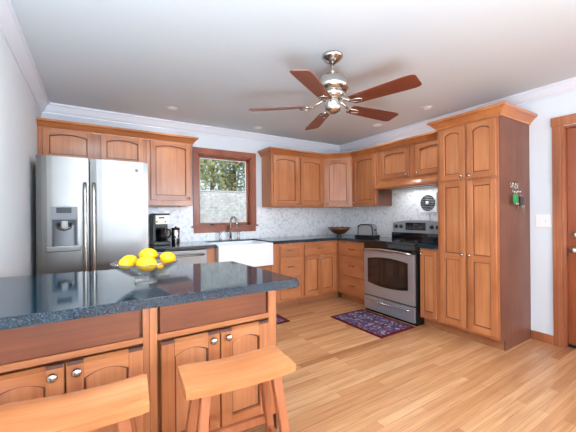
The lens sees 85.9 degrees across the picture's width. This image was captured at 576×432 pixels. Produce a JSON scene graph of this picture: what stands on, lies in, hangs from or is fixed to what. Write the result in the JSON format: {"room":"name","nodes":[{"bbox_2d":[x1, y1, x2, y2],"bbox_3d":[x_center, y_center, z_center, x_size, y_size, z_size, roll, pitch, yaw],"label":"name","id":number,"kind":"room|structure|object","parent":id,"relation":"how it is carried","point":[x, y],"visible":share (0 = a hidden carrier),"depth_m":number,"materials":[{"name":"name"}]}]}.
{"room":"kitchen","nodes":[
{"label":"kitchen","id":0,"kind":"room"},
{"bbox_2d":[0,31,41,276],"bbox_3d":[0.019,0.022,-1.024,0.150,2.446,10.000,-1,0,-32],"label":"wall","id":1,"kind":"structure","parent":0,"point":[19,110],"depth_m":2.16,"materials":[{"name":"white paint"}]},
{"bbox_2d":[0,0,575,152],"bbox_3d":[1.825,-1.164,0.118,4.140,0.104,10.000,-1,0,-32],"label":"trim","id":2,"kind":"structure","parent":1,"relation":"attached to","point":[10,28],"depth_m":3.42,"materials":[{"name":"white paint"}]},
{"bbox_2d":[42,113,338,254],"bbox_3d":[-0.866,0.030,4.414,4.440,2.446,0.150,-1,0,-32],"label":"wall","id":3,"kind":"structure","parent":0,"point":[204,141],"depth_m":4.31,"materials":[{"name":"white paint"}]},
{"bbox_2d":[38,127,146,162],"bbox_3d":[-2.084,-0.701,3.366,0.966,0.330,0.324,-1,0,-32],"label":"upper cabinet","id":4,"kind":"object","parent":3,"relation":"attached to","point":[51,142],"visible":0.81,"depth_m":3.20,"materials":[{"name":"brown wood"}]},
{"bbox_2d":[36,117,197,145],"bbox_3d":[-1.835,-0.894,3.503,1.538,0.088,0.365,-1,0,-32],"label":"crown molding","id":5,"kind":"structure","parent":4,"relation":"on","point":[41,122],"depth_m":3.29,"materials":[{"name":"orange wood"}]},
{"bbox_2d":[147,140,191,206],"bbox_3d":[-1.450,-0.493,3.747,0.508,0.758,0.353,-1,0,-32],"label":"upper cabinet","id":6,"kind":"object","parent":3,"relation":"attached to","point":[169,163],"visible":0.96,"depth_m":3.63,"materials":[{"name":"brown wood"}]},
{"bbox_2d":[192,147,258,232],"bbox_3d":[-0.889,-0.336,4.360,0.961,1.138,0.180,-1,0,-32],"label":"window","id":7,"kind":"structure","parent":3,"relation":"in","point":[197,152],"depth_m":4.33,"materials":[{"name":"red wood"}]},
{"bbox_2d":[200,190,245,222],"bbox_3d":[-0.898,-0.123,4.367,0.675,0.445,0.020,-1,0,-32],"label":"window shade","id":8,"kind":"object","parent":7,"relation":"attached to","point":[216,206],"visible":1,"depth_m":4.35,"materials":[{"name":"fabric"}]},
{"bbox_2d":[148,206,340,243],"bbox_3d":[-0.440,0.100,4.588,3.235,0.470,0.008,-1,0,-32],"label":"tile backsplash","id":9,"kind":"structure","parent":3,"relation":"attached to","point":[272,221],"depth_m":4.71,"materials":[{"name":"tile"}]},
{"bbox_2d":[262,154,323,206],"bbox_3d":[0.101,-0.506,4.722,0.946,0.758,0.353,-1,0,-32],"label":"upper cabinet","id":10,"kind":"object","parent":3,"relation":"attached to","point":[287,181],"visible":1,"depth_m":4.55,"materials":[{"name":"brown wood"}]},
{"bbox_2d":[258,131,436,159],"bbox_3d":[0.800,-0.917,4.349,2.496,0.088,0.934,-1,0,22],"label":"crown molding","id":11,"kind":"structure","parent":10,"relation":"on","point":[429,136],"depth_m":4.41,"materials":[{"name":"orange wood"}]},
{"bbox_2d":[314,159,351,207],"bbox_3d":[0.824,-0.513,5.029,0.612,0.758,0.607,-1,0,-32],"label":"upper cabinet","id":12,"kind":"object","parent":3,"relation":"attached to","point":[337,172],"visible":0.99,"depth_m":4.81,"materials":[{"name":"brown wood"}]},
{"bbox_2d":[11,0,575,144],"bbox_3d":[3.517,-1.282,1.182,8.440,0.100,10.300,-1,0,-32],"label":"ceiling","id":13,"kind":"structure","parent":0,"point":[212,61],"depth_m":2.31,"materials":[{"name":"white paint"}]},
{"bbox_2d":[166,107,177,110],"bbox_3d":[-1.291,-1.185,3.446,0.123,0.008,0.123,-1,0,-32],"label":"recessed light","id":14,"kind":"object","parent":13,"relation":"in","point":[167,108],"visible":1,"depth_m":3.43,"materials":[{"name":"white paint"}]},
{"bbox_2d":[248,50,421,129],"bbox_3d":[0.373,-0.984,2.344,1.209,0.440,1.243,-1,0,-32],"label":"ceiling fan","id":15,"kind":"object","parent":13,"relation":"hanging from","point":[331,88],"visible":1,"depth_m":2.24,"materials":[{"name":"brown wood"}]},
{"bbox_2d":[421,106,432,109],"bbox_3d":[1.569,-1.210,3.492,0.123,0.008,0.123,-1,0,-32],"label":"recessed light","id":16,"kind":"object","parent":13,"relation":"in","point":[425,107],"visible":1,"depth_m":3.47,"materials":[{"name":"white plastic"}]},
{"bbox_2d":[240,292,575,431],"bbox_3d":[3.540,1.265,1.182,8.440,0.100,10.300,-1,0,-32],"label":"floor","id":17,"kind":"structure","parent":0,"point":[346,378],"depth_m":2.32,"materials":[{"name":"brown wood"}]},
{"bbox_2d":[0,374,148,431],"bbox_3d":[-0.724,0.948,1.057,0.479,0.614,0.266,-1,0,-27],"label":"stool","id":18,"kind":"object","parent":17,"relation":"on","point":[120,402],"visible":1,"depth_m":1.04,"materials":[{"name":"brown wood"}]},
{"bbox_2d":[0,309,149,431],"bbox_3d":[-1.054,0.819,1.467,0.666,0.872,0.602,-1,0,-32],"label":"base cabinet","id":19,"kind":"object","parent":17,"relation":"on","point":[56,358],"visible":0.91,"depth_m":1.28,"materials":[{"name":"brown wood"}]},
{"bbox_2d":[35,155,148,274],"bbox_3d":[-1.929,0.375,3.122,0.870,1.775,0.842,-1,0,-32],"label":"refrigerator","id":20,"kind":"object","parent":17,"relation":"on","point":[91,215],"visible":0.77,"depth_m":2.77,"materials":[{"name":"grey metal"}]},
{"bbox_2d":[155,249,206,265],"bbox_3d":[-1.324,0.823,3.605,0.606,0.868,0.666,-1,0,-32],"label":"dishwasher","id":21,"kind":"object","parent":17,"relation":"on","point":[194,256],"visible":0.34,"depth_m":3.41,"materials":[{"name":"grey metal"}]},
{"bbox_2d":[207,248,215,262],"bbox_3d":[-1.047,0.818,3.841,0.106,0.874,0.600,-1,0,-32],"label":"base cabinet","id":22,"kind":"object","parent":17,"relation":"on","point":[211,252],"visible":0.14,"depth_m":3.59,"materials":[{"name":"brown wood"}]},
{"bbox_2d":[149,290,277,431],"bbox_3d":[-0.482,0.814,1.827,0.685,0.872,0.602,-1,0,-32],"label":"base cabinet","id":23,"kind":"object","parent":17,"relation":"on","point":[207,330],"depth_m":1.57,"materials":[{"name":"brown wood"}]},
{"bbox_2d":[0,261,298,329],"bbox_3d":[-0.777,0.359,1.670,1.360,0.042,0.989,-1,0,-32],"label":"countertop","id":24,"kind":"structure","parent":23,"relation":"on","point":[29,300],"depth_m":1.43,"materials":[{"name":"blue stone"}]},
{"bbox_2d":[110,258,178,284],"bbox_3d":[-0.714,0.283,1.555,0.313,0.108,0.313,-1,0,-32],"label":"glass bowl","id":25,"kind":"object","parent":24,"relation":"on","point":[176,261],"visible":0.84,"depth_m":1.51,"materials":[{"name":"clear glass"}]},
{"bbox_2d":[118,257,134,269],"bbox_3d":[-0.782,0.233,1.499,0.068,0.062,0.073,-1,0,-19],"label":"lemon","id":26,"kind":"object","parent":25,"relation":"in","point":[126,261],"visible":0.96,"depth_m":1.48,"materials":[{"name":"yellow food"}]},
{"bbox_2d":[123,255,137,265],"bbox_3d":[-0.804,0.232,1.573,0.068,0.062,0.073,-1,0,35],"label":"lemon","id":27,"kind":"object","parent":25,"relation":"in","point":[133,257],"visible":0.22,"depth_m":1.56,"materials":[{"name":"yellow food"}]},
{"bbox_2d":[135,256,156,271],"bbox_3d":[-0.688,0.237,1.505,0.091,0.076,0.084,-1,0,-37],"label":"lemon","id":28,"kind":"object","parent":25,"relation":"in","point":[146,260],"visible":0.88,"depth_m":1.48,"materials":[{"name":"yellow food"}]},
{"bbox_2d":[138,248,157,258],"bbox_3d":[-0.716,0.204,1.587,0.083,0.070,0.078,-1,0,-43],"label":"lemon","id":29,"kind":"object","parent":25,"relation":"in","point":[149,252],"visible":0.77,"depth_m":1.56,"materials":[{"name":"yellow food"}]},
{"bbox_2d":[156,263,164,270],"bbox_3d":[-0.642,0.259,1.556,0.041,0.037,0.044,-1,0,-22],"label":"lemon","id":30,"kind":"object","parent":25,"relation":"in","point":[159,267],"visible":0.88,"depth_m":1.54,"materials":[{"name":"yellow food"}]},
{"bbox_2d":[160,252,175,263],"bbox_3d":[-0.614,0.218,1.581,0.074,0.065,0.070,-1,0,-16],"label":"lemon","id":31,"kind":"object","parent":25,"relation":"on","point":[165,257],"visible":0.94,"depth_m":1.56,"materials":[{"name":"yellow food"}]},
{"bbox_2d":[177,345,295,431],"bbox_3d":[-0.216,0.943,1.323,0.479,0.614,0.266,-1,0,-27],"label":"stool","id":32,"kind":"object","parent":17,"relation":"on","point":[200,381],"visible":1,"depth_m":1.30,"materials":[{"name":"brown wood"}]},
{"bbox_2d":[256,265,270,270],"bbox_3d":[-0.683,0.944,4.055,0.736,0.615,0.624,-1,0,-32],"label":"base cabinet","id":33,"kind":"object","parent":17,"relation":"on","point":[268,267],"visible":0.03,"depth_m":3.95,"materials":[{"name":"brown wood"}]},
{"bbox_2d":[277,314,289,323],"bbox_3d":[-0.399,1.244,3.549,0.810,0.009,0.320,-1,0,-32],"label":"rug","id":34,"kind":"object","parent":17,"relation":"on","point":[280,319],"visible":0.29,"depth_m":3.64,"materials":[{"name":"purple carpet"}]},
{"bbox_2d":[271,242,301,308],"bbox_3d":[-0.162,0.810,4.368,0.479,0.874,0.650,-1,0,-32],"label":"base cabinet","id":35,"kind":"object","parent":17,"relation":"on","point":[286,256],"visible":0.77,"depth_m":4.14,"materials":[{"name":"brown wood"}]},
{"bbox_2d":[299,240,337,303],"bbox_3d":[0.347,0.806,4.686,0.719,0.874,0.653,-1,0,-32],"label":"base cabinet","id":36,"kind":"object","parent":17,"relation":"on","point":[319,259],"visible":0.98,"depth_m":4.41,"materials":[{"name":"brown wood"}]},
{"bbox_2d":[338,240,365,304],"bbox_3d":[1.132,0.799,4.508,0.650,0.874,0.586,-1,0,-32],"label":"base cabinet","id":37,"kind":"object","parent":17,"relation":"on","point":[350,253],"visible":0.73,"depth_m":4.35,"materials":[{"name":"brown wood"}]},
{"bbox_2d":[149,234,391,251],"bbox_3d":[-0.115,0.352,4.087,3.221,0.039,1.199,-1,0,-32],"label":"countertop","id":38,"kind":"structure","parent":37,"relation":"on","point":[190,245],"depth_m":4.18,"materials":[{"name":"blue stone"}]},
{"bbox_2d":[150,213,170,245],"bbox_3d":[-1.501,0.162,3.654,0.209,0.366,0.260,-1,0,-32],"label":"coffee maker","id":39,"kind":"object","parent":38,"relation":"on","point":[159,222],"visible":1,"depth_m":3.56,"materials":[{"name":"black plastic"}]},
{"bbox_2d":[171,226,179,243],"bbox_3d":[-1.369,0.238,3.772,0.099,0.210,0.099,-1,0,-32],"label":"canister","id":40,"kind":"object","parent":38,"relation":"on","point":[175,232],"visible":1,"depth_m":3.73,"materials":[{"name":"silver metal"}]},
{"bbox_2d":[219,216,244,240],"bbox_3d":[-0.745,0.172,4.223,0.378,0.332,0.183,-1,0,-32],"label":"faucet","id":41,"kind":"object","parent":38,"relation":"on","point":[232,217],"visible":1,"depth_m":4.25,"materials":[{"name":"silver metal"}]},
{"bbox_2d":[211,240,272,266],"bbox_3d":[-0.638,0.494,3.977,0.721,0.281,0.552,-1,0,-32],"label":"farmhouse sink","id":42,"kind":"object","parent":38,"relation":"in","point":[254,253],"visible":0.63,"depth_m":3.78,"materials":[{"name":"white ceramic"}]},
{"bbox_2d":[328,226,350,235],"bbox_3d":[0.798,0.251,4.815,0.356,0.146,0.356,-1,0,-32],"label":"wooden bowl","id":43,"kind":"object","parent":38,"relation":"on","point":[337,230],"visible":0.99,"depth_m":4.71,"materials":[{"name":"brown wood"}]},
{"bbox_2d":[355,224,379,238],"bbox_3d":[1.122,0.223,4.393,0.310,0.196,0.170,-1,0,40],"label":"toaster","id":44,"kind":"object","parent":38,"relation":"on","point":[364,230],"visible":0.99,"depth_m":4.33,"materials":[{"name":"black metal"}]},
{"bbox_2d":[330,309,414,337],"bbox_3d":[0.955,1.232,3.588,0.545,0.009,0.795,-1,0,-32],"label":"rug","id":45,"kind":"object","parent":17,"relation":"on","point":[372,323],"visible":1,"depth_m":3.52,"materials":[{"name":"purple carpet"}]},
{"bbox_2d":[363,220,437,325],"bbox_3d":[1.452,0.649,3.901,0.748,1.167,0.769,-1,0,-32],"label":"stove","id":46,"kind":"object","parent":17,"relation":"on","point":[391,265],"visible":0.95,"depth_m":3.72,"materials":[{"name":"silver metal"}]},
{"bbox_2d":[364,238,437,245],"bbox_3d":[1.448,0.327,3.901,0.575,0.023,0.769,-1,0,-32],"label":"cooktop","id":47,"kind":"object","parent":46,"relation":"in","point":[382,241],"depth_m":3.84,"materials":[{"name":"black glass"}]},
{"bbox_2d":[419,248,442,330],"bbox_3d":[1.761,0.793,3.504,0.653,0.874,0.217,-1,0,-32],"label":"base cabinet","id":48,"kind":"object","parent":17,"relation":"on","point":[429,281],"visible":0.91,"depth_m":3.35,"materials":[{"name":"brown wood"}]},
{"bbox_2d":[418,242,437,248],"bbox_3d":[1.766,0.336,3.512,0.647,0.039,0.219,-1,0,-32],"label":"countertop","id":49,"kind":"structure","parent":48,"relation":"on","point":[426,245],"depth_m":3.36,"materials":[{"name":"blue stone"}]},
{"bbox_2d":[427,101,537,350],"bbox_3d":[1.968,0.122,3.156,0.677,2.212,0.735,-1,0,-32],"label":"pantry cabinet","id":50,"kind":"object","parent":17,"relation":"on","point":[484,277],"visible":1,"depth_m":2.94,"materials":[{"name":"brown wood"}]},
{"bbox_2d":[510,181,520,192],"bbox_3d":[2.119,-0.267,2.876,0.160,0.109,0.038,-1,0,-32],"label":"hook","id":51,"kind":"object","parent":50,"relation":"attached to","point":[512,182],"visible":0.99,"depth_m":2.88,"materials":[{"name":"silver metal"}]},
{"bbox_2d":[513,191,518,209],"bbox_3d":[2.091,-0.137,2.838,0.075,0.175,0.023,-1,0,-32],"label":"keychain","id":52,"kind":"object","parent":51,"relation":"hanging from","point":[515,197],"visible":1,"depth_m":2.82,"materials":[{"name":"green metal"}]},
{"bbox_2d":[519,193,524,211],"bbox_3d":[2.193,-0.118,2.902,0.075,0.180,0.023,-1,0,-32],"label":"keychain","id":53,"kind":"object","parent":51,"relation":"hanging from","point":[521,199],"visible":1,"depth_m":2.89,"materials":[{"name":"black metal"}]},
{"bbox_2d":[341,91,575,334],"bbox_3d":[2.135,0.004,3.672,0.150,2.446,4.300,-1,0,-32],"label":"wall","id":54,"kind":"structure","parent":0,"point":[540,130],"depth_m":3.00,"materials":[{"name":"white paint"}]},
{"bbox_2d":[352,153,391,206],"bbox_3d":[1.229,-0.516,4.626,0.355,0.758,0.504,-1,0,-32],"label":"upper cabinet","id":55,"kind":"object","parent":54,"relation":"attached to","point":[364,168],"visible":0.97,"depth_m":4.50,"materials":[{"name":"brown wood"}]},
{"bbox_2d":[341,187,437,236],"bbox_3d":[1.510,-0.024,4.516,0.008,0.684,2.189,-1,0,-32],"label":"tile backsplash","id":56,"kind":"structure","parent":54,"relation":"attached to","point":[405,206],"depth_m":4.51,"materials":[{"name":"tile"}]},
{"bbox_2d":[420,193,436,220],"bbox_3d":[1.806,-0.094,3.998,0.041,0.388,0.244,-1,0,-32],"label":"exhaust fan","id":57,"kind":"object","parent":56,"relation":"attached to","point":[428,201],"visible":0.99,"depth_m":3.98,"materials":[{"name":"white plastic"}]},
{"bbox_2d":[377,139,437,181],"bbox_3d":[1.648,-0.684,3.954,0.353,0.430,1.079,-1,0,-32],"label":"upper cabinet","id":58,"kind":"object","parent":54,"relation":"attached to","point":[416,160],"visible":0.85,"depth_m":3.90,"materials":[{"name":"brown wood"}]},
{"bbox_2d":[374,175,437,189],"bbox_3d":[1.638,-0.410,3.945,0.375,0.113,1.077,-1,0,-32],"label":"range hood","id":59,"kind":"object","parent":58,"relation":"attached to","point":[426,181],"visible":0.71,"depth_m":3.88,"materials":[{"name":"orange wood"}]},
{"bbox_2d":[531,330,553,344],"bbox_3d":[2.467,1.182,3.003,0.016,0.085,0.182,-1,0,-32],"label":"baseboard","id":60,"kind":"structure","parent":54,"relation":"attached to","point":[547,338],"depth_m":3.00,"materials":[{"name":"red wood"}]},
{"bbox_2d":[536,215,550,226],"bbox_3d":[2.466,0.054,2.989,0.016,0.120,0.120,-1,0,-32],"label":"light switch","id":61,"kind":"object","parent":54,"relation":"attached to","point":[541,220],"visible":1,"depth_m":2.99,"materials":[{"name":"white plastic"}]},
{"bbox_2d":[551,113,575,347],"bbox_3d":[2.841,0.152,2.525,0.178,2.138,1.047,-1,0,-32],"label":"trim","id":62,"kind":"structure","parent":54,"relation":"attached to","point":[559,132],"depth_m":2.87,"materials":[{"name":"red wood"}]},
{"bbox_2d":[567,127,575,348],"bbox_3d":[2.810,0.206,2.515,0.111,2.026,0.844,-1,0,-32],"label":"door","id":63,"kind":"structure","parent":54,"relation":"in","point":[571,132],"depth_m":2.85,"materials":[{"name":"brown wood"}]},
{"label":"outside","id":64,"kind":"structure","parent":0,"visible":0},
{"bbox_3d":[-7.147,1.858,18.321,28.000,0.100,29.600,-1,0,-32],"label":"ground","id":65,"kind":"structure","parent":64,"visible":0},
{"bbox_2d":[200,159,244,208],"bbox_3d":[-1.723,-0.991,10.149,4.155,5.518,5.159,-1,0,-32],"label":"leafy tree","id":66,"kind":"object","parent":65,"relation":"on","point":[228,181],"visible":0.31,"depth_m":10.24,"materials":[{"name":"green plant"}]},
{"bbox_2d":[200,158,244,190],"bbox_3d":[-3.990,-1.903,16.519,7.456,7.376,6.489,-1,0,40],"label":"leafy tree","id":67,"kind":"object","parent":65,"relation":"on","point":[213,169],"visible":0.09,"depth_m":16.54,"materials":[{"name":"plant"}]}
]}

